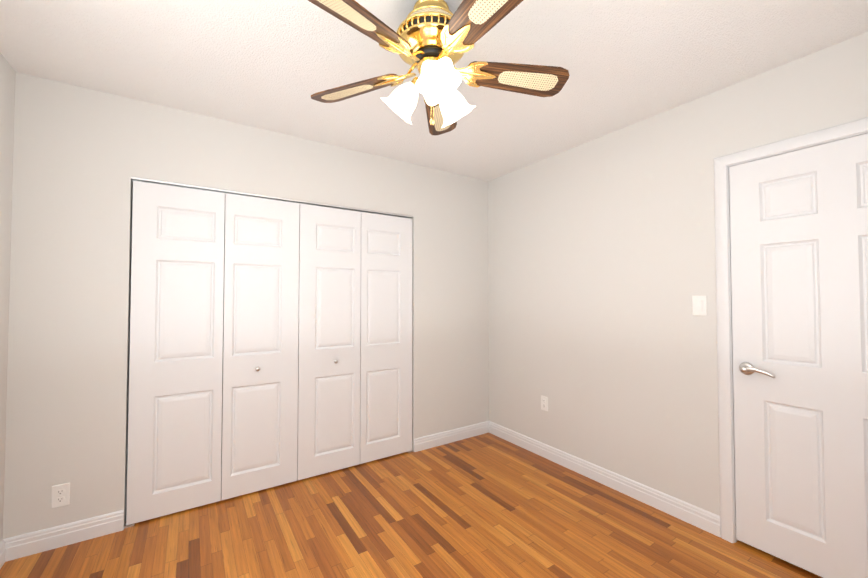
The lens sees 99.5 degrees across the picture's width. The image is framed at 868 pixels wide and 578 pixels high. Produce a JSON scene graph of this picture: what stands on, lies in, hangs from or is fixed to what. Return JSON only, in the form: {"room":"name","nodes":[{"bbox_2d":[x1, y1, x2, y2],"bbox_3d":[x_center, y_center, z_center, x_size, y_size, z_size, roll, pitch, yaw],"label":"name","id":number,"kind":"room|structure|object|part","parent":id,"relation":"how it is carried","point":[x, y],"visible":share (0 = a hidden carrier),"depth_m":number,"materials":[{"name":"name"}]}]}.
{"room":"empty bedroom","nodes":[
{"label":"empty bedroom","id":0,"kind":"room"},
{"bbox_2d":[0,52,15,541],"bbox_3d":[-1.381,0.089,0.614,0.100,2.450,3.080,1,-2,-33],"label":"wall","id":1,"kind":"structure","parent":0,"point":[7,90],"depth_m":1.80,"materials":[{"name":"white paint"}]},
{"bbox_2d":[0,540,5,568],"bbox_3d":[-1.305,1.260,0.576,0.015,0.107,2.980,1,-2,-33],"label":"baseboard","id":2,"kind":"structure","parent":1,"relation":"attached to","point":[2,552],"depth_m":1.79,"materials":[{"name":"white paint"}]},
{"bbox_2d":[221,221,224,463],"bbox_3d":[-1.163,0.144,2.924,1.922,2.450,0.540,1,-2,-33],"label":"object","id":3,"kind":"structure","parent":0,"point":[223,317],"depth_m":2.89,"materials":[{"name":"grey wood"}]},
{"bbox_2d":[3,72,488,538],"bbox_3d":[-0.826,0.141,2.762,3.190,2.450,0.100,1,-2,-33],"label":"wall","id":4,"kind":"structure","parent":0,"point":[81,156],"depth_m":2.06,"materials":[{"name":"white paint"}]},
{"bbox_2d":[51,483,69,508],"bbox_3d":[-1.959,1.084,1.929,0.070,0.115,0.009,1,-2,-33],"label":"electrical outlet","id":5,"kind":"object","parent":4,"relation":"attached to","point":[60,495],"visible":1,"depth_m":1.93,"materials":[{"name":"white plastic"}]},
{"bbox_2d":[3,510,123,561],"bbox_3d":[-1.934,1.293,1.937,0.462,0.107,0.015,1,-2,-33],"label":"baseboard","id":6,"kind":"structure","parent":4,"relation":"attached to","point":[30,543],"depth_m":1.92,"materials":[{"name":"white paint"}]},
{"bbox_2d":[124,176,412,527],"bbox_3d":[-0.965,0.363,2.619,1.880,1.999,0.070,1,-2,-33],"label":"bifold closet door","id":7,"kind":"structure","parent":4,"relation":"in","point":[305,342],"depth_m":2.47,"materials":[{"name":"white paint"}]},
{"bbox_2d":[413,421,488,451],"bbox_3d":[0.184,1.326,3.331,0.846,0.107,0.015,1,-2,-33],"label":"baseboard","id":8,"kind":"structure","parent":4,"relation":"attached to","point":[440,438],"depth_m":3.30,"materials":[{"name":"white paint"}]},
{"bbox_2d":[0,433,822,577],"bbox_3d":[0.021,1.365,1.447,3.390,0.060,3.180,1,-2,-33],"label":"floor","id":9,"kind":"structure","parent":0,"point":[487,505],"depth_m":2.02,"materials":[{"name":"brown wood"}]},
{"bbox_2d":[0,0,867,180],"bbox_3d":[0.021,-1.155,1.507,3.390,0.080,3.180,1,-2,-33],"label":"ceiling","id":10,"kind":"structure","parent":0,"point":[272,65],"depth_m":1.77,"materials":[{"name":"white paint"}]},
{"bbox_2d":[308,0,569,134],"bbox_3d":[-0.001,-0.871,1.433,1.130,0.491,1.102,1,-2,-33],"label":"ceiling fan","id":11,"kind":"object","parent":10,"relation":"hanging from","point":[432,41],"visible":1,"depth_m":1.40,"materials":[{"name":"brown wood"}]},
{"label":"blade","id":12,"kind":"part","parent":11,"relation":"part of","materials":[{"name":"brown wood"}]},
{"bbox_3d":[-0.259,-0.890,1.199,0.156,0.006,0.440,19,12,41],"label":"blade","id":13,"kind":"part","parent":11,"relation":"part of","materials":[{"name":"brown wood"}]},
{"bbox_3d":[-0.138,-0.758,1.509,0.158,0.159,0.163,0,-1,19],"label":"lamp shade","id":14,"kind":"part","parent":11,"relation":"part of","materials":[{"name":"white glass"}]},
{"bbox_3d":[-0.069,-0.828,1.486,0.066,0.053,0.046,0,-1,19],"label":"light arm","id":15,"kind":"part","parent":11,"relation":"part of"},
{"bbox_3d":[-0.011,-0.947,1.469,0.276,0.042,0.276,1,-2,-33],"label":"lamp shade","id":16,"kind":"part","parent":11,"relation":"part of","materials":[{"name":"gold metal"}]},
{"bbox_3d":[0.000,-0.830,1.406,0.046,0.053,0.066,0,-1,-11],"label":"light arm","id":17,"kind":"part","parent":11,"relation":"part of"},
{"bbox_3d":[0.013,-0.762,1.332,0.163,0.159,0.158,0,-1,-11],"label":"lamp shade","id":18,"kind":"part","parent":11,"relation":"part of","materials":[{"name":"white glass"}]},
{"bbox_3d":[0.031,-0.875,1.830,0.156,0.006,0.440,-15,-3,6],"label":"blade","id":19,"kind":"part","parent":11,"relation":"part of","materials":[{"name":"brown wood"}]},
{"bbox_3d":[0.091,-0.757,1.552,0.158,0.159,0.163,1,-2,-41],"label":"lamp shade","id":20,"kind":"part","parent":11,"relation":"part of","materials":[{"name":"white glass"}]},
{"bbox_3d":[0.168,-0.891,1.149,0.156,0.006,0.440,18,-10,-28],"label":"blade","id":21,"kind":"part","parent":11,"relation":"part of","materials":[{"name":"brown wood"}]},
{"bbox_3d":[0.346,-0.882,1.539,0.440,0.006,0.156,0,-16,-11],"label":"blade","id":22,"kind":"part","parent":11,"relation":"part of","materials":[{"name":"brown wood"}]},
{"bbox_2d":[488,32,867,515],"bbox_3d":[1.394,0.132,2.381,0.100,2.450,3.180,1,-2,-33],"label":"wall","id":23,"kind":"structure","parent":0,"point":[601,266],"depth_m":2.41,"materials":[{"name":"white paint"}]},
{"bbox_2d":[541,395,547,410],"bbox_3d":[0.903,0.937,3.010,0.009,0.115,0.070,1,-2,-33],"label":"electrical outlet","id":24,"kind":"object","parent":23,"relation":"attached to","point":[544,403],"visible":1,"depth_m":3.01,"materials":[{"name":"white plastic"}]},
{"bbox_2d":[489,421,720,536],"bbox_3d":[1.042,1.313,2.783,0.015,0.107,1.875,1,-2,-33],"label":"baseboard","id":25,"kind":"structure","parent":23,"relation":"attached to","point":[703,519],"depth_m":2.46,"materials":[{"name":"white paint"}]},
{"bbox_2d":[692,296,706,315],"bbox_3d":[1.514,0.095,2.100,0.011,0.115,0.070,1,-2,-33],"label":"light switch","id":26,"kind":"object","parent":23,"relation":"attached to","point":[699,305],"visible":1,"depth_m":2.10,"materials":[{"name":"white plastic"}]},
{"bbox_2d":[714,117,867,542],"bbox_3d":[1.851,0.302,1.668,0.117,2.076,0.916,1,-2,-33],"label":"door frame","id":27,"kind":"structure","parent":23,"relation":"attached to","point":[721,165],"depth_m":1.98,"materials":[{"name":"white paint"}]},
{"bbox_2d":[729,133,867,577],"bbox_3d":[1.833,0.324,1.656,0.035,1.990,0.784,1,-2,-33],"label":"entry door","id":28,"kind":"structure","parent":23,"relation":"in","point":[799,248],"depth_m":1.75,"materials":[{"name":"white paint"}]},
{"bbox_2d":[739,362,774,377],"bbox_3d":[1.637,0.414,1.869,0.056,0.066,0.156,1,-2,-33],"label":"door handle","id":29,"kind":"object","parent":28,"relation":"attached to","point":[746,368],"depth_m":1.89,"materials":[{"name":"silver metal"}]}
]}

